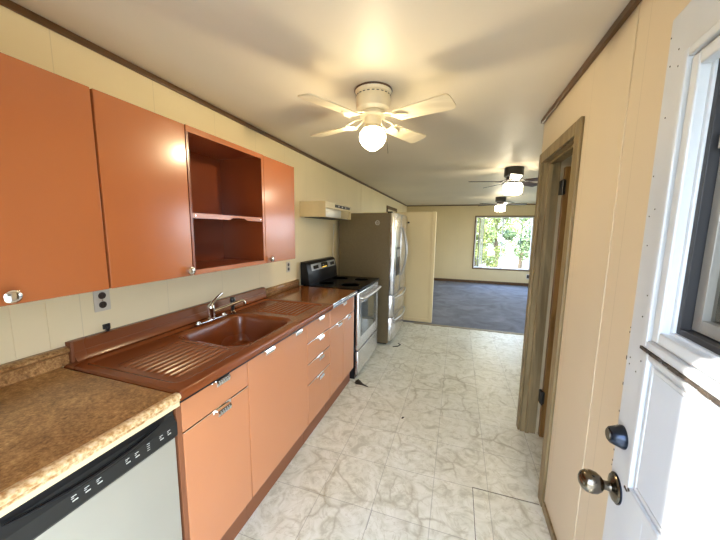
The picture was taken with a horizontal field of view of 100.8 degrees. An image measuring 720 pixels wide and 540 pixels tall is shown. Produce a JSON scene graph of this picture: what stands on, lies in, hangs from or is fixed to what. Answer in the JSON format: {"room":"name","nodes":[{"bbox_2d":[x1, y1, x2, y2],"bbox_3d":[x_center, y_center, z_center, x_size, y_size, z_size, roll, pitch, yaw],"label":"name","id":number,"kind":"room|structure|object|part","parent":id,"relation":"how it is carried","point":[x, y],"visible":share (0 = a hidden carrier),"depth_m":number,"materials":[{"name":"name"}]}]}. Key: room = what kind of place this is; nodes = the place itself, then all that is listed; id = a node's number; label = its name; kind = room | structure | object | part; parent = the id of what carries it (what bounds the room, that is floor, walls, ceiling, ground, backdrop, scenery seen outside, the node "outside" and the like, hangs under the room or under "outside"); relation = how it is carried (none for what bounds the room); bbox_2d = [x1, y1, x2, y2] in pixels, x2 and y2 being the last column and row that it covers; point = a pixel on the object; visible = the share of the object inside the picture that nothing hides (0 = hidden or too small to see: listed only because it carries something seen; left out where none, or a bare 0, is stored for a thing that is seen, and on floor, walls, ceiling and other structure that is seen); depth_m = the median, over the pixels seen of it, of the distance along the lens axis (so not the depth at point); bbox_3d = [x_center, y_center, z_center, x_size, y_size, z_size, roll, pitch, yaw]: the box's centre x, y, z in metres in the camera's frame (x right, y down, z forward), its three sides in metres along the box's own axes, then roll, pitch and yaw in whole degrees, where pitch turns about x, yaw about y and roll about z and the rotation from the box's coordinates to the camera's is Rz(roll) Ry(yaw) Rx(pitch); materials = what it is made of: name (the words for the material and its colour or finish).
{"room":"kitchen","nodes":[
{"label":"kitchen","id":0,"kind":"room"},
{"bbox_2d":[0,5,406,367],"bbox_3d":[-0.086,-0.282,4.808,0.100,2.246,9.520,3,8,18],"label":"wall","id":1,"kind":"structure","parent":0,"point":[72,317],"depth_m":1.55,"materials":[{"name":"beige paint"}]},
{"bbox_2d":[8,305,18,358],"bbox_3d":[-1.260,0.199,1.081,0.003,0.260,0.008,3,8,18],"label":"trim","id":2,"kind":"structure","parent":1,"relation":"attached to","point":[9,306],"depth_m":1.08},
{"bbox_2d":[0,346,69,387],"bbox_3d":[-1.337,0.403,0.824,0.033,0.073,0.858,3,8,18],"label":"backsplash","id":3,"kind":"structure","parent":1,"relation":"attached to","point":[18,370],"depth_m":1.12,"materials":[{"name":"brown laminate"}]},
{"bbox_2d":[44,299,52,348],"bbox_3d":[-1.230,0.187,1.175,0.003,0.260,0.008,3,8,18],"label":"trim","id":4,"kind":"structure","parent":1,"relation":"attached to","point":[45,300],"depth_m":1.18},
{"bbox_2d":[0,52,108,306],"bbox_3d":[-1.142,-0.239,0.786,0.359,0.687,0.631,3,8,18],"label":"upper cabinet","id":5,"kind":"object","parent":1,"relation":"attached to","point":[52,243],"visible":1,"depth_m":0.90,"materials":[{"name":"orange metal"}]},
{"bbox_3d":[-0.972,0.074,0.830,0.031,0.039,0.039,3,8,18],"label":"knob","id":6,"kind":"part","parent":5,"relation":"part of","materials":[{"name":"silver metal"}]},
{"bbox_2d":[92,289,110,311],"bbox_3d":[-1.167,0.136,1.349,0.009,0.100,0.066,3,8,18],"label":"wall outlet","id":7,"kind":"object","parent":1,"relation":"attached to","point":[101,299],"visible":0.9,"depth_m":1.34,"materials":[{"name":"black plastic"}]},
{"bbox_2d":[98,292,105,298],"bbox_3d":[-1.165,0.116,1.346,0.003,0.031,0.031,3,8,18],"label":"socket","id":8,"kind":"object","parent":7,"relation":"attached to","point":[101,295],"depth_m":1.34,"materials":[{"name":"black plastic"}]},
{"bbox_2d":[99,301,106,307],"bbox_3d":[-1.166,0.157,1.351,0.003,0.031,0.031,3,8,18],"label":"socket","id":9,"kind":"object","parent":7,"relation":"attached to","point":[102,304],"depth_m":1.35,"materials":[{"name":"black plastic"}]},
{"bbox_2d":[102,323,110,330],"bbox_3d":[-1.155,0.264,1.369,0.034,0.032,0.030,3,8,18],"label":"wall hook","id":10,"kind":"object","parent":1,"relation":"attached to","point":[107,326],"visible":1,"depth_m":1.36,"materials":[{"name":"black plastic"}]},
{"bbox_2d":[89,88,195,288],"bbox_3d":[-0.987,-0.299,1.256,0.359,0.687,0.361,3,8,18],"label":"upper cabinet","id":11,"kind":"object","parent":1,"relation":"attached to","point":[141,152],"visible":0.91,"depth_m":1.17,"materials":[{"name":"orange metal"}]},
{"bbox_3d":[-0.789,0.003,1.387,0.031,0.039,0.039,3,8,18],"label":"knob","id":12,"kind":"part","parent":11,"relation":"part of","materials":[{"name":"silver metal"}]},
{"bbox_2d":[69,287,266,361],"bbox_3d":[-0.990,0.276,1.849,0.050,0.116,1.298,3,8,18],"label":"backsplash","id":13,"kind":"structure","parent":1,"relation":"attached to","point":[95,339],"depth_m":1.53,"materials":[{"name":"brown metal"}]},
{"bbox_2d":[0,0,406,205],"bbox_3d":[-0.017,-1.378,4.645,0.016,0.028,9.320,3,8,18],"label":"trim","id":14,"kind":"structure","parent":1,"relation":"attached to","point":[9,4],"depth_m":1.41,"materials":[{"name":"brown wood"}]},
{"bbox_2d":[184,124,265,274],"bbox_3d":[-0.857,-0.357,1.698,0.329,0.685,0.564,3,8,18],"label":"upper cabinet","id":15,"kind":"object","parent":1,"relation":"attached to","point":[225,179],"visible":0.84,"depth_m":1.90,"materials":[{"name":"orange wood"}]},
{"bbox_2d":[193,213,262,221],"bbox_3d":[-0.857,-0.298,1.702,0.317,0.024,0.532,3,8,18],"label":"shelf","id":16,"kind":"object","parent":15,"relation":"attached to","point":[197,217],"depth_m":1.80,"materials":[{"name":"orange wood"}]},
{"bbox_2d":[263,155,294,262],"bbox_3d":[-0.696,-0.412,2.140,0.359,0.687,0.378,3,8,18],"label":"upper cabinet","id":17,"kind":"object","parent":1,"relation":"attached to","point":[279,206],"visible":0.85,"depth_m":2.07,"materials":[{"name":"orange wood"}]},
{"bbox_2d":[265,279,298,296],"bbox_3d":[-0.712,0.161,2.739,0.022,0.067,0.573,3,8,18],"label":"backsplash","id":18,"kind":"structure","parent":1,"relation":"attached to","point":[297,280],"depth_m":2.71,"materials":[{"name":"brown laminate"}]},
{"bbox_2d":[286,261,289,271],"bbox_3d":[-0.680,-0.030,2.832,0.009,0.100,0.066,3,8,18],"label":"wall outlet","id":19,"kind":"object","parent":1,"relation":"attached to","point":[287,263],"visible":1,"depth_m":2.82,"materials":[{"name":"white plastic"}]},
{"bbox_2d":[299,201,350,219],"bbox_3d":[-0.353,-0.642,3.274,0.291,0.158,0.730,3,8,18],"label":"range hood","id":20,"kind":"object","parent":1,"relation":"attached to","point":[327,210],"visible":1,"depth_m":2.97,"materials":[{"name":"beige metal"}]},
{"bbox_2d":[335,204,349,209],"bbox_3d":[-0.190,-0.696,3.320,0.004,0.030,0.450,3,8,18],"label":"control panel","id":21,"kind":"object","parent":20,"relation":"attached to","point":[337,206],"depth_m":3.27,"materials":[{"name":"plastic"}]},
{"bbox_2d":[386,205,396,211],"bbox_3d":[0.749,-0.479,7.169,0.020,2.020,1.100,3,8,18],"label":"door frame","id":22,"kind":"structure","parent":1,"relation":"attached to","point":[388,207],"depth_m":6.87,"materials":[{"name":"brown wood"}]},
{"bbox_2d":[11,0,629,205],"bbox_3d":[1.958,-1.321,4.001,4.370,0.080,9.520,3,8,18],"label":"ceiling","id":23,"kind":"structure","parent":0,"point":[504,64],"depth_m":1.38,"materials":[{"name":"white paint"}]},
{"bbox_2d":[298,81,455,150],"bbox_3d":[0.070,-0.822,1.674,0.756,0.350,0.682,0,8,-3],"label":"ceiling fan","id":24,"kind":"object","parent":23,"relation":"hanging from","point":[373,98],"visible":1,"depth_m":1.59,"materials":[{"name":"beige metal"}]},
{"bbox_3d":[-0.144,-0.808,1.459,0.314,0.030,0.121,-6,10,-41],"label":"blade","id":25,"kind":"part","parent":24,"relation":"part of","materials":[{"name":"white wood"}]},
{"bbox_3d":[-0.165,-0.862,1.863,0.314,0.030,0.121,6,9,35],"label":"blade","id":26,"kind":"part","parent":24,"relation":"part of","materials":[{"name":"white wood"}]},
{"bbox_3d":[-0.043,-0.857,1.760,0.158,0.038,0.078,8,11,44],"label":"blade arm","id":27,"kind":"part","parent":24,"relation":"part of","materials":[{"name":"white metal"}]},
{"bbox_3d":[-0.032,-0.832,1.570,0.158,0.038,0.078,-5,9,-37],"label":"blade arm","id":28,"kind":"part","parent":24,"relation":"part of","materials":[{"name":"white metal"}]},
{"bbox_3d":[0.071,-0.734,1.686,0.152,0.121,0.152,3,8,18],"label":"globe","id":29,"kind":"part","parent":24,"relation":"part of","materials":[{"name":"white glass"}]},
{"bbox_3d":[0.175,-0.856,1.774,0.158,0.038,0.078,-5,10,-38],"label":"blade arm","id":30,"kind":"part","parent":24,"relation":"part of","materials":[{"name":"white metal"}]},
{"bbox_3d":[0.188,-0.831,1.583,0.158,0.038,0.078,8,11,44],"label":"blade arm","id":31,"kind":"part","parent":24,"relation":"part of","materials":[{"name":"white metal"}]},
{"bbox_3d":[0.285,-0.860,1.890,0.314,0.030,0.121,-6,10,-42],"label":"blade","id":32,"kind":"part","parent":24,"relation":"part of","materials":[{"name":"white wood"}]},
{"bbox_3d":[0.309,-0.805,1.483,0.314,0.030,0.121,6,9,35],"label":"blade","id":33,"kind":"part","parent":24,"relation":"part of","materials":[{"name":"white wood"}]},
{"bbox_2d":[468,166,537,194],"bbox_3d":[1.834,-1.061,3.581,1.007,0.330,0.986,3,8,18],"label":"ceiling fan","id":34,"kind":"object","parent":23,"relation":"hanging from","point":[513,174],"visible":0.98,"depth_m":3.53,"materials":[{"name":"black plastic"}]},
{"bbox_3d":[1.523,-1.075,3.624,0.382,0.030,0.119,2,8,7],"label":"blade","id":35,"kind":"part","parent":34,"relation":"part of","materials":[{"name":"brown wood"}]},
{"bbox_3d":[1.851,-0.979,3.614,0.206,0.129,0.206,3,8,18],"label":"globe","id":36,"kind":"part","parent":34,"relation":"part of","materials":[{"name":"white glass"}]},
{"bbox_3d":[1.728,-1.030,3.299,0.119,0.030,0.382,4,8,25],"label":"blade","id":37,"kind":"part","parent":34,"relation":"part of","materials":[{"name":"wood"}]},
{"bbox_3d":[2.131,-1.087,3.775,0.382,0.030,0.119,-3,9,-29],"label":"blade","id":38,"kind":"part","parent":34,"relation":"part of","materials":[{"name":"brown wood"}]},
{"bbox_3d":[2.096,-1.036,3.383,0.382,0.030,0.119,7,10,38],"label":"blade","id":39,"kind":"part","parent":34,"relation":"part of","materials":[{"name":"brown wood"}]},
{"bbox_2d":[480,196,526,211],"bbox_3d":[3.122,-1.435,6.541,0.966,0.330,1.009,3,8,18],"label":"ceiling fan","id":40,"kind":"object","parent":23,"relation":"hanging from","point":[501,201],"visible":1,"depth_m":6.47,"materials":[{"name":"black plastic"}]},
{"bbox_3d":[3.085,-1.352,6.564,0.206,0.129,0.206,3,8,18],"label":"globe","id":41,"kind":"part","parent":40,"relation":"part of","materials":[{"name":"white glass"}]},
{"bbox_3d":[3.399,-1.425,6.451,0.382,0.030,0.119,3,8,18],"label":"blade","id":42,"kind":"part","parent":40,"relation":"part of","materials":[{"name":"brown wood"}]},
{"bbox_2d":[234,322,550,539],"bbox_3d":[1.220,1.249,2.155,4.370,0.061,4.960,3,8,18],"label":"floor","id":43,"kind":"structure","parent":0,"point":[455,391],"depth_m":1.97,"materials":[{"name":"tile"}]},
{"bbox_2d":[0,410,182,539],"bbox_3d":[-1.026,0.916,0.901,0.631,0.872,0.591,3,8,18],"label":"dishwasher","id":44,"kind":"object","parent":43,"relation":"on","point":[130,491],"visible":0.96,"depth_m":0.87,"materials":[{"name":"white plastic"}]},
{"bbox_3d":[-0.709,0.541,0.812,0.014,0.026,0.361,3,8,18],"label":"pocket handle","id":45,"kind":"part","parent":44,"relation":"part of","materials":[{"name":"black plastic"}]},
{"bbox_2d":[0,346,180,517],"bbox_3d":[-1.041,0.440,0.731,0.655,0.115,0.858,3,8,18],"label":"countertop","id":46,"kind":"structure","parent":44,"relation":"on","point":[55,420],"depth_m":0.89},
{"bbox_2d":[64,287,332,402],"bbox_3d":[-0.716,0.368,1.754,0.640,0.266,1.330,3,8,18],"label":"sink","id":47,"kind":"object","parent":46,"relation":"in","point":[167,352],"visible":0.91,"depth_m":1.43,"materials":[{"name":"brown metal"}]},
{"bbox_2d":[194,292,245,325],"bbox_3d":[-0.893,0.226,1.878,0.103,0.157,0.335,6,9,34],"label":"kitchen faucet","id":48,"kind":"object","parent":47,"relation":"on","point":[211,309],"visible":1,"depth_m":1.84,"materials":[{"name":"silver metal"}]},
{"bbox_3d":[-0.920,0.304,1.848,0.048,0.010,0.248,3,8,18],"label":"plate","id":49,"kind":"part","parent":48,"relation":"part of","materials":[{"name":"silver metal"}]},
{"bbox_3d":[-0.906,0.187,1.871,0.028,0.078,0.101,3,8,18],"label":"lever","id":50,"kind":"part","parent":48,"relation":"part of","materials":[{"name":"silver metal"}]},
{"bbox_3d":[-0.842,0.231,1.915,0.222,0.064,0.022,-7,10,-44],"label":"spout","id":51,"kind":"part","parent":48,"relation":"part of","materials":[{"name":"silver metal"}]},
{"bbox_2d":[230,297,235,312],"bbox_3d":[-0.859,0.234,2.010,0.040,0.107,0.040,3,8,18],"label":"sprayer","id":52,"kind":"object","parent":47,"relation":"on","point":[232,299],"visible":0.81,"depth_m":2.00,"materials":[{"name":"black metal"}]},
{"bbox_3d":[-0.753,0.933,0.814,0.028,0.637,0.585,3,8,18],"label":"door panel","id":53,"kind":"part","parent":44,"relation":"part of","materials":[{"name":"silver metal"}]},
{"bbox_2d":[173,363,251,539],"bbox_3d":[-0.872,0.855,1.362,0.634,0.876,0.376,3,8,18],"label":"base cabinet","id":54,"kind":"object","parent":43,"relation":"on","point":[212,441],"visible":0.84,"depth_m":1.23,"materials":[{"name":"orange wood"}]},
{"bbox_3d":[-0.592,0.503,1.235,0.021,0.125,0.353,3,8,18],"label":"drawer","id":55,"kind":"part","parent":54,"relation":"part of","materials":[{"name":"orange wood"}]},
{"bbox_3d":[-0.569,0.452,1.232,0.021,0.036,0.100,3,8,18],"label":"handle","id":56,"kind":"part","parent":54,"relation":"part of","materials":[{"name":"silver metal"}]},
{"bbox_3d":[-0.571,0.581,1.249,0.021,0.036,0.100,3,8,18],"label":"handle","id":57,"kind":"part","parent":54,"relation":"part of","materials":[{"name":"silver metal"}]},
{"bbox_2d":[247,326,307,520],"bbox_3d":[-0.722,0.797,1.816,0.634,0.876,0.584,3,8,18],"label":"base cabinet","id":58,"kind":"object","parent":43,"relation":"on","point":[277,377],"visible":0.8,"depth_m":1.65,"materials":[{"name":"orange wood"}]},
{"bbox_3d":[-0.468,0.413,1.540,0.021,0.036,0.100,3,8,18],"label":"handle","id":59,"kind":"part","parent":58,"relation":"part of","materials":[{"name":"silver metal"}]},
{"bbox_2d":[303,311,329,442],"bbox_3d":[-0.575,0.739,2.264,0.634,0.876,0.362,3,8,18],"label":"base cabinet","id":60,"kind":"object","parent":43,"relation":"on","point":[318,331],"visible":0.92,"depth_m":2.14,"materials":[{"name":"orange wood"}]},
{"bbox_3d":[-0.302,0.685,2.167,0.021,0.141,0.359,3,8,18],"label":"drawer","id":61,"kind":"part","parent":60,"relation":"part of","materials":[{"name":"orange wood"}]},
{"bbox_3d":[-0.300,0.540,2.148,0.021,0.141,0.359,3,8,18],"label":"drawer","id":62,"kind":"part","parent":60,"relation":"part of","materials":[{"name":"orange metal"}]},
{"bbox_3d":[-0.298,0.396,2.129,0.021,0.139,0.359,3,8,18],"label":"drawer","id":63,"kind":"part","parent":60,"relation":"part of","materials":[{"name":"orange metal"}]},
{"bbox_3d":[-0.305,0.902,2.196,0.021,0.288,0.359,3,8,18],"label":"drawer","id":64,"kind":"part","parent":60,"relation":"part of","materials":[{"name":"orange wood"}]},
{"bbox_3d":[-0.283,0.771,2.175,0.021,0.036,0.100,3,8,18],"label":"handle","id":65,"kind":"part","parent":60,"relation":"part of","materials":[{"name":"silver metal"}]},
{"bbox_3d":[-0.281,0.626,2.156,0.021,0.036,0.100,3,8,18],"label":"handle","id":66,"kind":"part","parent":60,"relation":"part of","materials":[{"name":"silver metal"}]},
{"bbox_3d":[-0.279,0.481,2.137,0.021,0.036,0.100,3,8,18],"label":"handle","id":67,"kind":"part","parent":60,"relation":"part of","materials":[{"name":"silver metal"}]},
{"bbox_2d":[325,296,353,412],"bbox_3d":[-0.430,0.683,2.704,0.634,0.876,0.564,3,8,18],"label":"base cabinet","id":68,"kind":"object","parent":43,"relation":"on","point":[341,327],"visible":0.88,"depth_m":2.57,"materials":[{"name":"orange wood"}]},
{"bbox_2d":[265,279,356,308],"bbox_3d":[-0.416,0.196,2.646,0.644,0.105,0.573,3,8,18],"label":"countertop","id":69,"kind":"structure","parent":68,"relation":"on","point":[291,290],"depth_m":2.62,"materials":[{"name":"orange laminate"}]},
{"bbox_3d":[-0.202,0.723,2.484,0.021,0.570,0.278,3,8,18],"label":"door","id":70,"kind":"part","parent":68,"relation":"part of","materials":[{"name":"orange wood"}]},
{"bbox_3d":[-0.153,0.345,2.570,0.021,0.149,0.561,3,8,18],"label":"drawer","id":71,"kind":"part","parent":68,"relation":"part of","materials":[{"name":"orange wood"}]},
{"bbox_3d":[-0.114,0.689,2.751,0.021,0.570,0.278,3,8,18],"label":"door","id":72,"kind":"part","parent":68,"relation":"part of","materials":[{"name":"orange metal"}]},
{"bbox_2d":[301,256,380,378],"bbox_3d":[-0.167,0.464,3.333,0.690,1.152,0.764,3,8,18],"label":"electric range","id":73,"kind":"object","parent":43,"relation":"on","point":[322,272],"visible":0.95,"depth_m":3.15,"materials":[{"name":"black metal"}]},
{"bbox_3d":[-0.406,-0.060,3.372,0.018,0.069,0.620,3,8,18],"label":"control panel","id":74,"kind":"part","parent":73,"relation":"part of","materials":[{"name":"silver metal"}]},
{"bbox_2d":[303,275,378,291],"bbox_3d":[-0.173,0.136,3.293,0.607,0.023,0.764,3,8,18],"label":"cooktop","id":75,"kind":"object","parent":73,"relation":"in","point":[360,284],"depth_m":3.19,"materials":[{"name":"black glass"}]},
{"bbox_3d":[0.080,0.882,3.305,0.030,0.238,0.748,3,8,18],"label":"storage drawer","id":76,"kind":"part","parent":73,"relation":"part of","materials":[{"name":"metal"}]},
{"bbox_3d":[0.085,0.465,3.250,0.030,0.578,0.748,3,8,18],"label":"oven door","id":77,"kind":"part","parent":73,"relation":"part of","materials":[{"name":"metal"}]},
{"bbox_3d":[0.133,0.235,3.205,0.065,0.029,0.685,3,8,18],"label":"handle","id":78,"kind":"part","parent":73,"relation":"part of","materials":[{"name":"metal"}]},
{"bbox_2d":[355,379,367,386],"bbox_3d":[0.002,1.097,2.885,0.072,0.017,0.169,-4,9,-34],"label":"dry leaf","id":79,"kind":"object","parent":43,"relation":"on","point":[357,381],"visible":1,"depth_m":2.89,"materials":[{"name":"brown plant"}]},
{"bbox_2d":[339,211,407,343],"bbox_3d":[0.246,0.062,4.270,0.839,1.714,0.880,3,8,18],"label":"refrigerator","id":80,"kind":"object","parent":43,"relation":"on","point":[366,248],"visible":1,"depth_m":3.84,"materials":[{"name":"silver metal"}]},
{"bbox_3d":[0.472,-0.219,3.925,0.064,1.032,0.437,3,8,18],"label":"door","id":81,"kind":"part","parent":80,"relation":"part of","materials":[{"name":"metal"}]},
{"bbox_3d":[0.528,0.719,4.261,0.064,0.302,0.878,3,8,18],"label":"drawer","id":82,"kind":"part","parent":80,"relation":"part of","materials":[{"name":"metal"}]},
{"bbox_3d":[0.532,0.417,4.221,0.064,0.286,0.878,3,8,18],"label":"drawer","id":83,"kind":"part","parent":80,"relation":"part of","materials":[{"name":"metal"}]},
{"bbox_3d":[0.580,0.609,4.230,0.076,0.024,0.764,3,8,18],"label":"handle","id":84,"kind":"part","parent":80,"relation":"part of","materials":[{"name":"silver metal"}]},
{"bbox_3d":[0.610,-0.272,4.342,0.064,1.032,0.437,3,8,18],"label":"door","id":85,"kind":"part","parent":80,"relation":"part of","materials":[{"name":"metal"}]},
{"bbox_3d":[0.594,-0.254,4.078,0.095,0.662,0.022,3,8,18],"label":"handle","id":86,"kind":"part","parent":80,"relation":"part of","materials":[{"name":"silver metal"}]},
{"bbox_3d":[0.615,-0.262,4.144,0.095,0.662,0.022,3,8,18],"label":"handle","id":87,"kind":"part","parent":80,"relation":"part of","materials":[{"name":"silver metal"}]},
{"bbox_2d":[414,322,523,334],"bbox_3d":[2.422,0.943,4.332,3.250,0.006,0.074,3,8,18],"label":"threshold","id":88,"kind":"object","parent":43,"relation":"on","point":[414,322],"visible":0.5,"depth_m":4.57,"materials":[{"name":"grey metal"}]},
{"bbox_2d":[370,212,436,322],"bbox_3d":[0.620,-0.055,4.941,1.185,1.780,0.115,3,8,18],"label":"wall partition","id":89,"kind":"structure","parent":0,"point":[420,226],"depth_m":4.79,"materials":[{"name":"beige paint"}]},
{"bbox_3d":[1.159,-0.026,4.775,0.055,1.780,0.100,3,8,18],"label":"edge post","id":90,"kind":"part","parent":89,"relation":"part of","materials":[{"name":"beige paint"}]},
{"bbox_2d":[403,280,527,333],"bbox_3d":[2.698,0.672,6.643,4.370,0.066,4.560,3,8,18],"label":"floor","id":91,"kind":"structure","parent":0,"point":[497,307],"depth_m":5.96,"materials":[{"name":"carpet"}]},
{"bbox_2d":[407,205,534,282],"bbox_3d":[3.453,-0.734,8.579,4.270,2.246,0.100,3,8,18],"label":"wall","id":92,"kind":"structure","parent":0,"point":[455,225],"depth_m":8.68,"materials":[{"name":"beige paint"}]},
{"bbox_2d":[407,204,535,206],"bbox_3d":[3.402,-1.829,8.395,4.170,0.028,0.016,3,8,18],"label":"trim","id":93,"kind":"structure","parent":92,"relation":"attached to","point":[487,204],"depth_m":8.61,"materials":[{"name":"brown wood"}]},
{"bbox_2d":[434,278,528,285],"bbox_3d":[3.374,0.339,8.682,4.170,0.079,0.014,3,8,18],"label":"baseboard","id":94,"kind":"structure","parent":92,"relation":"attached to","point":[436,279],"depth_m":8.62,"materials":[{"name":"brown wood"}]},
{"bbox_2d":[472,216,533,270],"bbox_3d":[4.004,-0.754,8.374,1.520,1.515,0.100,3,8,18],"label":"window","id":95,"kind":"structure","parent":92,"relation":"in","point":[476,217],"depth_m":8.36,"materials":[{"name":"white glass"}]},
{"bbox_2d":[477,218,484,266],"bbox_3d":[3.456,-0.784,8.546,0.130,1.375,0.028,3,8,18],"label":"vertical blind","id":96,"kind":"object","parent":95,"relation":"attached to","point":[481,220],"visible":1,"depth_m":8.53,"materials":[{"name":"white plastic"}]},
{"bbox_2d":[535,155,571,432],"bbox_3d":[2.292,0.147,1.799,2.030,2.246,0.080,3,8,18],"label":"wall","id":97,"kind":"structure","parent":0,"point":[567,162],"depth_m":2.07,"materials":[{"name":"brown wood"}]},
{"bbox_2d":[538,166,570,436],"bbox_3d":[1.594,0.285,1.961,0.622,1.888,0.055,3,8,18],"label":"door","id":98,"kind":"structure","parent":97,"relation":"in","point":[563,184],"depth_m":2.02,"materials":[{"name":"brown wood"}]},
{"bbox_2d":[542,0,690,539],"bbox_3d":[0.896,0.240,0.961,0.100,2.246,2.550,3,8,18],"label":"wall","id":99,"kind":"structure","parent":0,"point":[599,95],"depth_m":1.11,"materials":[{"name":"beige paint"}]},
{"bbox_2d":[542,501,556,539],"bbox_3d":[0.861,1.315,1.220,0.012,0.045,0.818,3,8,18],"label":"baseboard","id":100,"kind":"structure","parent":99,"relation":"attached to","point":[544,508],"depth_m":1.50,"materials":[{"name":"brown wood"}]},
{"bbox_2d":[516,116,584,506],"bbox_3d":[1.169,0.250,1.829,0.120,2.005,0.765,3,8,18],"label":"door frame","id":101,"kind":"structure","parent":99,"relation":"attached to","point":[569,143],"depth_m":2.01,"materials":[{"name":"brown wood"}]},
{"bbox_2d":[542,0,641,123],"bbox_3d":[0.854,-0.860,0.834,0.018,0.032,2.550,3,8,18],"label":"trim","id":102,"kind":"structure","parent":99,"relation":"attached to","point":[631,6],"depth_m":1.23,"materials":[{"name":"brown wood"}]},
{"bbox_2d":[572,3,640,539],"bbox_3d":[0.890,0.214,1.108,0.004,2.167,0.014,3,8,18],"label":"trim","id":103,"kind":"structure","parent":99,"relation":"attached to","point":[638,6],"depth_m":1.07,"materials":[{"name":"beige wood"}]},
{"bbox_2d":[578,0,719,539],"bbox_3d":[0.402,0.501,0.303,0.112,1.848,0.814,4,8,22],"label":"door","id":104,"kind":"structure","parent":99,"relation":"in","point":[663,482],"depth_m":0.48,"materials":[{"name":"white paint"}]},
{"bbox_3d":[0.522,0.470,0.657,0.068,0.058,0.058,4,8,22],"label":"knob","id":105,"kind":"part","parent":104,"relation":"part of","materials":[{"name":"grey metal"}]},
{"bbox_3d":[0.413,0.330,0.279,0.009,0.283,0.640,4,8,22],"label":"panel moulding","id":106,"kind":"part","parent":104,"relation":"part of","materials":[{"name":"white paint"}]},
{"bbox_3d":[0.441,-0.072,0.214,0.028,0.397,0.506,4,8,22],"label":"storm sash","id":107,"kind":"part","parent":104,"relation":"part of","materials":[{"name":"grey metal"}]},
{"label":"outside","id":108,"kind":"structure","parent":0,"visible":0},
{"bbox_2d":[476,241,528,268],"bbox_3d":[3.078,0.975,9.717,120.000,0.050,140.000,3,8,18],"label":"ground","id":109,"kind":"structure","parent":108,"point":[513,263],"depth_m":24.18,"materials":[{"name":"white"}]},
{"bbox_2d":[474,218,498,266],"bbox_3d":[4.303,-0.986,11.337,1.820,3.463,1.860,-3,9,-28],"label":"leafy tree","id":110,"kind":"object","parent":109,"relation":"on","point":[489,233],"visible":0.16,"depth_m":10.99,"materials":[{"name":"green plant"}]},
{"bbox_2d":[476,219,508,258],"bbox_3d":[9.670,-3.774,23.421,5.399,6.039,6.053,3,8,18],"label":"leafy tree","id":111,"kind":"object","parent":109,"relation":"on","point":[490,219],"visible":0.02,"depth_m":23.95,"materials":[{"name":"green plant"}]},
{"bbox_2d":[477,218,531,267],"bbox_3d":[6.497,-1.831,13.947,2.818,4.511,2.443,3,8,18],"label":"leafy tree","id":112,"kind":"object","parent":109,"relation":"on","point":[495,222],"visible":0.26,"depth_m":13.83,"materials":[{"name":"green plant"}]},
{"bbox_2d":[490,218,531,268],"bbox_3d":[9.371,-2.217,17.568,3.252,4.402,3.466,3,8,18],"label":"leafy tree","id":113,"kind":"object","parent":109,"relation":"on","point":[521,220],"visible":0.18,"depth_m":17.67,"materials":[{"name":"green plant"}]},
{"bbox_2d":[503,224,531,261],"bbox_3d":[6.598,-0.773,11.033,1.824,3.180,2.096,-6,10,-44],"label":"leafy tree","id":114,"kind":"object","parent":109,"relation":"on","point":[524,243],"visible":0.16,"depth_m":11.00,"materials":[{"name":"green plant"}]}
]}

